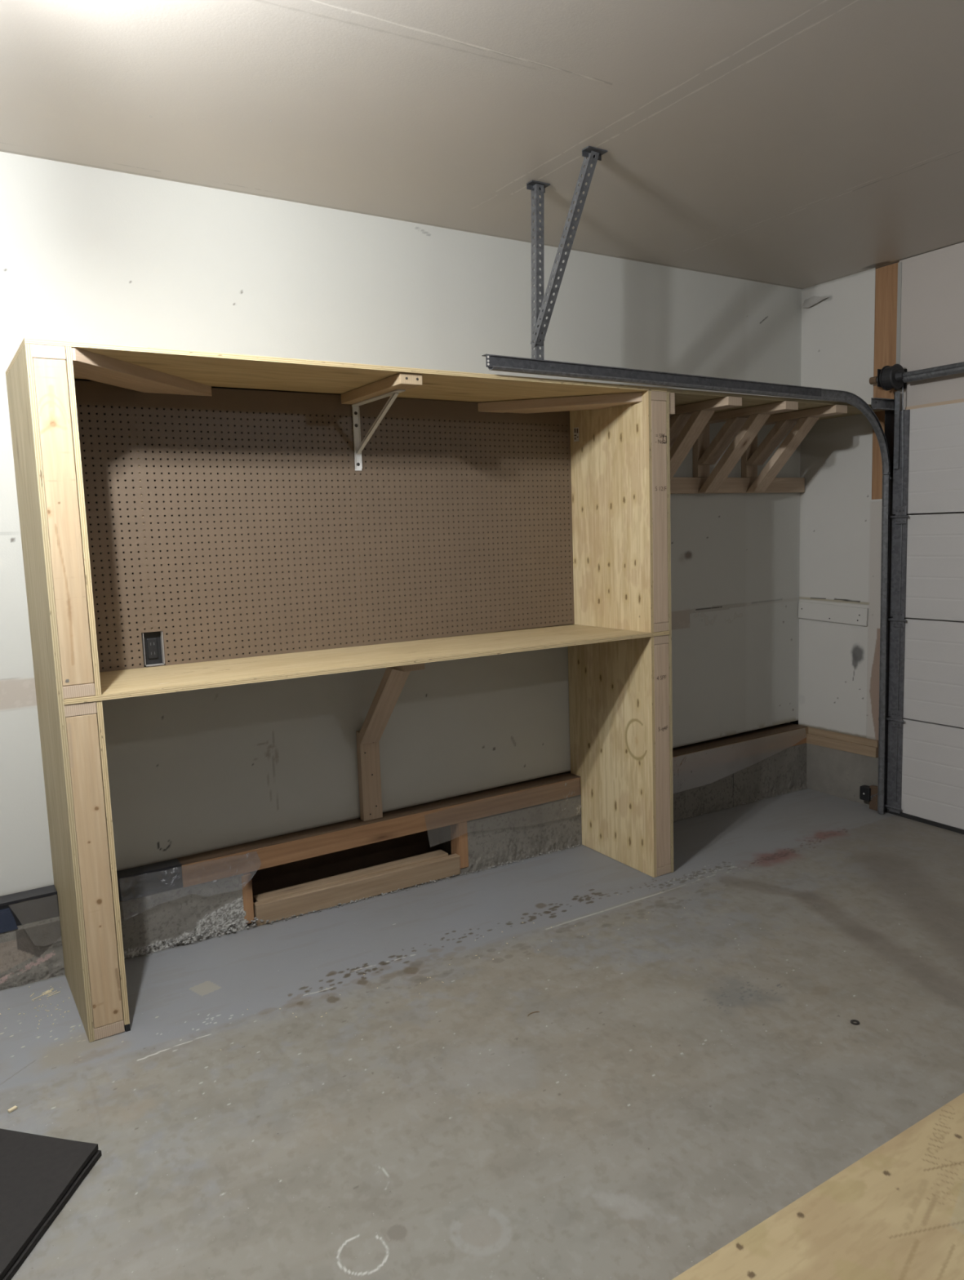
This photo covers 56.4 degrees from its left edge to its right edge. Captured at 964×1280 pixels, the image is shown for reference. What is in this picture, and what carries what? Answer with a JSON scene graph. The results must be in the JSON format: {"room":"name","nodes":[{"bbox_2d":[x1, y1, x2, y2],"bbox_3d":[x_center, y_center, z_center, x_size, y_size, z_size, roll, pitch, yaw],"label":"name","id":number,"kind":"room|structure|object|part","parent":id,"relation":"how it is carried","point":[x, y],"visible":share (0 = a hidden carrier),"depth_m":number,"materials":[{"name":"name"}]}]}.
{"room":"garage","nodes":[
{"label":"garage","id":0,"kind":"room"},
{"bbox_2d":[0,151,801,896],"bbox_3d":[-0.245,-0.505,3.922,4.967,2.512,0.001,-6,8,-32],"label":"wall","id":1,"kind":"structure","parent":0,"point":[88,254],"depth_m":3.71,"materials":[{"name":"paint"}]},
{"bbox_2d":[666,388,881,493],"bbox_3d":[1.318,-0.962,4.515,1.610,0.417,0.598,-6,8,-32],"label":"wall shelf","id":2,"kind":"object","parent":1,"relation":"attached to","point":[691,412],"visible":0.75,"depth_m":4.58,"materials":[{"name":"brown wood"}]},
{"bbox_3d":[0.985,-1.094,4.268,0.089,0.038,0.560,-6,8,-32],"label":"bracket arm","id":3,"kind":"part","parent":2,"relation":"part of"},
{"bbox_3d":[1.310,-1.129,4.471,0.089,0.038,0.560,-6,8,-32],"label":"bracket arm","id":4,"kind":"part","parent":2,"relation":"part of"},
{"bbox_3d":[1.623,-1.162,4.667,0.089,0.038,0.560,-6,8,-32],"label":"bracket arm","id":5,"kind":"part","parent":2,"relation":"part of"},
{"bbox_2d":[0,743,807,991],"bbox_3d":[-0.033,0.959,4.105,4.647,0.280,0.008,-6,8,-32],"label":"wall","id":6,"kind":"structure","parent":0,"point":[517,836],"depth_m":4.12,"materials":[{"name":"concrete"}]},
{"bbox_2d":[0,908,17,933],"bbox_3d":[-1.805,0.984,2.985,0.468,0.088,0.012,-6,8,-32],"label":"board","id":7,"kind":"object","parent":6,"relation":"on","point":[7,922],"visible":1,"depth_m":3.09,"materials":[{"name":"blue"}]},
{"bbox_2d":[132,853,253,916],"bbox_3d":[-1.090,0.922,3.411,0.525,0.155,0.025,-6,8,-32],"label":"plastic sheet","id":8,"kind":"object","parent":6,"relation":"attached to","point":[246,854],"visible":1,"depth_m":3.38,"materials":[{"name":"grey plastic"}]},
{"bbox_2d":[17,742,806,928],"bbox_3d":[-1.119,1.054,3.652,7.117,0.286,0.375,-6,8,-32],"label":"wall","id":9,"kind":"structure","parent":0,"point":[444,832],"depth_m":4.22,"materials":[{"name":"concrete"}]},
{"bbox_2d":[241,821,468,926],"bbox_3d":[-0.570,0.976,3.920,1.038,0.239,0.261,-6,8,-32],"label":"air vent","id":10,"kind":"object","parent":9,"relation":"in","point":[286,891],"visible":0.79,"depth_m":3.91,"materials":[{"name":"brown wood"}]},
{"bbox_2d":[0,722,808,925],"bbox_3d":[-1.146,0.871,3.615,7.067,0.102,0.379,-6,8,-32],"label":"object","id":11,"kind":"structure","parent":9,"relation":"attached to","point":[208,870],"depth_m":3.82,"materials":[{"name":"brown wood"}]},
{"bbox_2d":[0,788,963,1279],"bbox_3d":[0.657,1.183,3.081,4.687,0.121,2.540,-6,8,-32],"label":"floor","id":12,"kind":"structure","parent":0,"point":[681,1078],"depth_m":2.64,"materials":[{"name":"concrete"}]},
{"bbox_2d":[7,1106,17,1112],"bbox_3d":[-1.281,1.280,2.454,0.010,0.006,0.022,2,8,31],"label":"chip","id":13,"kind":"object","parent":12,"relation":"on","point":[14,1108],"visible":1,"depth_m":2.45,"materials":[{"name":"beige"}]},
{"bbox_2d":[1,1150,102,1279],"bbox_3d":[-1.500,1.362,1.795,0.989,0.041,1.347,-1,7,5],"label":"rubber mat","id":14,"kind":"object","parent":12,"relation":"on","point":[19,1262],"visible":0.23,"depth_m":2.06,"materials":[{"name":"black rubber"}]},
{"bbox_2d":[0,1128,98,1279],"bbox_3d":[-1.506,1.347,1.792,0.989,0.041,1.347,-1,7,5],"label":"rubber mat","id":15,"kind":"object","parent":14,"relation":"on","point":[37,1171],"visible":1,"depth_m":2.15,"materials":[{"name":"black rubber"}]},
{"bbox_2d":[5,337,673,1042],"bbox_3d":[-0.363,0.077,3.549,2.465,2.148,0.591,-6,8,-32],"label":"workbench","id":16,"kind":"object","parent":12,"relation":"on","point":[218,504],"depth_m":3.53,"materials":[{"name":"brown wood"}]},
{"bbox_3d":[-1.388,-0.844,2.803,0.088,0.037,0.581,-6,8,-32],"label":"plate","id":17,"kind":"part","parent":16,"relation":"part of","materials":[{"name":"beige wood"}]},
{"bbox_3d":[-1.398,0.179,2.901,0.016,2.091,0.588,-6,8,-32],"label":"panel","id":18,"kind":"part","parent":16,"relation":"part of","materials":[{"name":"brown wood"}]},
{"bbox_3d":[-1.354,0.128,2.920,0.088,0.037,0.581,-6,8,-32],"label":"sill plate","id":19,"kind":"part","parent":16,"relation":"part of","materials":[{"name":"beige wood"}]},
{"bbox_3d":[-1.352,0.182,2.926,0.088,0.037,0.581,-6,8,-32],"label":"plate","id":20,"kind":"part","parent":16,"relation":"part of","materials":[{"name":"beige wood"}]},
{"bbox_3d":[-1.328,-0.363,2.892,0.016,1.017,0.588,-6,8,-32],"label":"panel","id":21,"kind":"part","parent":16,"relation":"part of","materials":[{"name":"brown wood"}]},
{"bbox_3d":[-1.297,1.197,3.017,0.088,0.038,0.506,-6,8,-32],"label":"sill plate","id":22,"kind":"part","parent":16,"relation":"part of","materials":[{"name":"beige wood"}]},
{"bbox_3d":[-1.292,0.673,3.017,0.016,1.035,0.588,-6,8,-32],"label":"panel","id":23,"kind":"part","parent":16,"relation":"part of","materials":[{"name":"brown wood"}]},
{"bbox_2d":[141,631,164,666],"bbox_3d":[-1.210,0.032,3.307,0.074,0.135,0.032,-6,8,-32],"label":"outlet box","id":24,"kind":"object","parent":16,"relation":"attached to","point":[153,646],"visible":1,"depth_m":3.31,"materials":[{"name":"black plastic"}]},
{"bbox_2d":[146,638,158,658],"bbox_3d":[-1.214,0.031,3.314,0.036,0.075,0.007,-6,8,-32],"label":"receptacle","id":25,"kind":"object","parent":24,"relation":"attached to","point":[152,643],"depth_m":3.31,"materials":[{"name":"black plastic"}]},
{"bbox_3d":[-0.399,-0.804,3.478,0.030,0.264,0.408,-6,8,-32],"label":"shelf bracket","id":26,"kind":"part","parent":16,"relation":"part of","materials":[{"name":"white metal"}]},
{"bbox_3d":[-0.403,-0.931,3.462,0.030,0.004,0.406,-6,8,-32],"label":"arm","id":27,"kind":"part","parent":16,"relation":"part of","materials":[{"name":"white metal"}]},
{"bbox_3d":[-0.389,-0.947,3.407,0.089,0.038,0.518,-6,8,-32],"label":"bracket arm","id":28,"kind":"part","parent":16,"relation":"part of"},
{"bbox_3d":[-0.387,0.075,3.590,0.089,0.039,0.497,-6,8,-32],"label":"bracket arm","id":29,"kind":"part","parent":16,"relation":"part of"},
{"bbox_2d":[573,426,578,441],"bbox_3d":[0.438,-0.957,4.186,0.001,0.063,0.037,-6,8,-32],"label":"paper label","id":30,"kind":"object","parent":16,"relation":"attached to","point":[575,429],"visible":1,"depth_m":4.19,"materials":[{"name":"grey"}]},
{"bbox_3d":[0.555,-0.562,4.073,0.001,1.020,0.588,-6,8,-32],"label":"panel","id":31,"kind":"part","parent":16,"relation":"part of","materials":[{"name":"beige wood"}]},
{"bbox_3d":[0.586,0.322,4.179,0.001,0.727,0.588,-6,8,-32],"label":"panel","id":32,"kind":"part","parent":16,"relation":"part of","materials":[{"name":"beige wood"}]},
{"bbox_3d":[0.599,0.499,4.205,0.016,1.085,0.588,-6,8,-32],"label":"panel","id":33,"kind":"part","parent":16,"relation":"part of","materials":[{"name":"brown wood"}]},
{"bbox_3d":[0.625,0.863,4.211,0.001,0.357,0.510,-6,8,-32],"label":"panel","id":34,"kind":"part","parent":16,"relation":"part of","materials":[{"name":"beige wood"}]},
{"bbox_3d":[0.562,-0.563,4.077,0.016,1.020,0.588,-6,8,-32],"label":"panel","id":35,"kind":"part","parent":16,"relation":"part of","materials":[{"name":"brown wood"}]},
{"bbox_3d":[0.591,-1.055,4.043,0.088,0.037,0.581,-6,8,-32],"label":"plate","id":36,"kind":"part","parent":16,"relation":"part of","materials":[{"name":"beige wood"}]},
{"bbox_3d":[0.627,-0.025,4.167,0.088,0.037,0.581,-6,8,-32],"label":"plate","id":37,"kind":"part","parent":16,"relation":"part of","materials":[{"name":"beige wood"}]},
{"bbox_3d":[0.625,-0.080,4.161,0.088,0.037,0.581,-6,8,-32],"label":"sill plate","id":38,"kind":"part","parent":16,"relation":"part of","materials":[{"name":"beige wood"}]},
{"bbox_3d":[0.683,1.017,4.261,0.088,0.038,0.506,-6,8,-32],"label":"sill plate","id":39,"kind":"part","parent":16,"relation":"part of","materials":[{"name":"beige wood"}]},
{"bbox_3d":[0.669,-0.025,4.199,0.016,2.124,0.588,-6,8,-32],"label":"panel","id":40,"kind":"part","parent":16,"relation":"part of","materials":[{"name":"brown wood"}]},
{"bbox_2d":[0,907,684,1050],"bbox_3d":[-0.333,1.175,3.206,2.531,0.054,0.624,-4,7,-18],"label":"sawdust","id":41,"kind":"object","parent":12,"relation":"on","point":[50,990],"visible":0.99,"depth_m":3.06,"materials":[{"name":"beige wood"}]},
{"bbox_2d":[124,788,801,960],"bbox_3d":[0.254,1.016,4.278,3.865,0.102,0.038,-6,8,-32],"label":"rubble","id":42,"kind":"object","parent":12,"relation":"on","point":[477,871],"visible":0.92,"depth_m":3.60,"materials":[{"name":"grey gravel"}]},
{"bbox_2d":[850,1019,859,1025],"bbox_3d":[1.176,1.206,2.836,0.027,0.003,0.027,-6,8,-32],"label":"washer","id":43,"kind":"object","parent":12,"relation":"on","point":[851,1020],"visible":1,"depth_m":2.83,"materials":[{"name":"grey metal"}]},
{"bbox_2d":[0,0,963,288],"bbox_3d":[0.330,-1.657,2.819,4.987,0.001,2.320,-6,8,-32],"label":"ceiling","id":44,"kind":"structure","parent":0,"point":[793,144],"depth_m":2.79,"materials":[{"name":"paint"}]},
{"bbox_2d":[526,146,607,359],"bbox_3d":[0.309,-1.387,3.293,0.087,0.652,0.381,-6,8,-32],"label":"hanger","id":45,"kind":"object","parent":44,"relation":"hanging from","point":[539,331],"visible":1,"depth_m":3.38,"materials":[{"name":"metal"}]},
{"bbox_2d":[798,267,875,737],"bbox_3d":[1.974,-0.718,5.040,0.001,2.509,0.462,-6,8,-32],"label":"wall","id":46,"kind":"structure","parent":0,"point":[837,353],"depth_m":5.02,"materials":[{"name":"paint"}]},
{"bbox_2d":[801,295,827,307],"bbox_3d":[1.851,-1.886,4.997,0.020,0.058,0.170,-6,8,-32],"label":"tape","id":47,"kind":"object","parent":46,"relation":"attached to","point":[809,302],"visible":1,"depth_m":5.01,"materials":[{"name":"grey paper"}]},
{"bbox_2d":[798,600,868,626],"bbox_3d":[1.986,-0.151,5.105,0.014,0.117,0.456,-6,8,-32],"label":"board","id":48,"kind":"object","parent":46,"relation":"attached to","point":[811,611],"visible":1,"depth_m":5.09,"materials":[{"name":"paint"}]},
{"bbox_2d":[806,742,878,805],"bbox_3d":[2.057,0.767,5.181,0.048,0.286,0.560,-6,8,-32],"label":"wall","id":49,"kind":"structure","parent":0,"point":[834,772],"depth_m":5.15,"materials":[{"name":"concrete"}]},
{"bbox_2d":[806,726,878,757],"bbox_3d":[2.036,0.577,5.167,0.042,0.095,0.530,-6,8,-32],"label":"baseboard","id":50,"kind":"structure","parent":49,"relation":"attached to","point":[824,738],"depth_m":5.11,"materials":[{"name":"brown wood"}]},
{"bbox_2d":[867,498,882,740],"bbox_3d":[2.138,-0.102,4.887,0.001,1.312,0.073,-6,8,-32],"label":"wall","id":51,"kind":"structure","parent":0,"point":[876,509],"depth_m":4.89,"materials":[{"name":"paint"}]},
{"bbox_2d":[897,241,963,410],"bbox_3d":[2.946,-1.435,3.362,0.024,0.746,2.995,-6,8,-32],"label":"wall","id":52,"kind":"structure","parent":0,"point":[932,330],"depth_m":4.46,"materials":[{"name":"paint"}]},
{"bbox_2d":[481,353,900,813],"bbox_3d":[1.126,-0.061,4.107,2.529,2.238,0.079,-6,8,-32],"label":"door track","id":53,"kind":"object","parent":52,"relation":"attached to","point":[888,442],"visible":0.99,"depth_m":4.46,"materials":[{"name":"metal"}]},
{"bbox_3d":[1.075,-0.955,3.987,2.458,0.425,0.036,-6,8,-32],"label":"curved rail","id":54,"kind":"part","parent":53,"relation":"part of","materials":[{"name":"grey metal"}]},
{"bbox_2d":[859,785,877,810],"bbox_3d":[2.137,0.865,4.944,0.046,0.130,0.110,-6,8,-32],"label":"sensor","id":55,"kind":"object","parent":53,"relation":"attached to","point":[869,793],"visible":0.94,"depth_m":4.93,"materials":[{"name":"black plastic"}]},
{"bbox_3d":[2.132,0.041,4.759,0.068,1.803,0.036,-6,8,-32],"label":"vertical rail","id":56,"kind":"part","parent":53,"relation":"part of","materials":[{"name":"grey metal"}]},
{"bbox_3d":[2.115,-1.046,4.673,0.075,0.398,0.004,-6,8,-32],"label":"bracket plate","id":57,"kind":"part","parent":53,"relation":"part of","materials":[{"name":"grey metal"}]},
{"bbox_2d":[871,262,898,499],"bbox_3d":[2.157,-0.469,4.822,0.024,2.955,0.157,-6,8,-32],"label":"trim","id":58,"kind":"structure","parent":52,"relation":"attached to","point":[886,277],"depth_m":4.70,"materials":[{"name":"brown wood"}]},
{"bbox_2d":[896,261,902,364],"bbox_3d":[2.138,-1.622,4.605,0.016,0.597,0.020,-6,8,-32],"label":"trim","id":59,"kind":"structure","parent":52,"relation":"attached to","point":[900,264],"depth_m":4.59,"materials":[{"name":"beige wood"}]},
{"bbox_2d":[869,361,963,801],"bbox_3d":[2.864,-0.141,3.548,0.155,2.300,2.980,-6,8,-32],"label":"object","id":60,"kind":"object","parent":52,"relation":"attached to","point":[895,376],"visible":1,"depth_m":4.52,"materials":[{"name":"metal"}]},
{"bbox_3d":[2.088,-1.330,4.580,0.153,0.097,0.063,-6,8,-32],"label":"bearing plate","id":61,"kind":"part","parent":60,"relation":"part of","materials":[{"name":"grey metal"}]},
{"bbox_2d":[878,401,963,834],"bbox_3d":[2.938,0.026,3.540,0.103,2.181,2.960,-6,8,-32],"label":"door","id":62,"kind":"structure","parent":52,"relation":"in","point":[929,718],"depth_m":4.59,"materials":[{"name":"metal"}]},
{"bbox_2d":[905,398,963,409],"bbox_3d":[2.960,-1.063,3.375,0.012,0.020,2.940,-6,8,-32],"label":"trim","id":63,"kind":"structure","parent":52,"relation":"attached to","point":[962,400],"depth_m":4.47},
{"bbox_3d":[0.780,1.444,1.019,7.467,0.236,6.900,-6,8,-32],"label":"floor","id":64,"kind":"structure","parent":0,"visible":0},
{"bbox_2d":[672,1093,963,1279],"bbox_3d":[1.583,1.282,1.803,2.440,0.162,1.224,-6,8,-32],"label":"plywood panel","id":65,"kind":"object","parent":64,"relation":"on","point":[896,1212],"visible":1,"depth_m":1.87,"materials":[{"name":"beige wood"}]}
]}

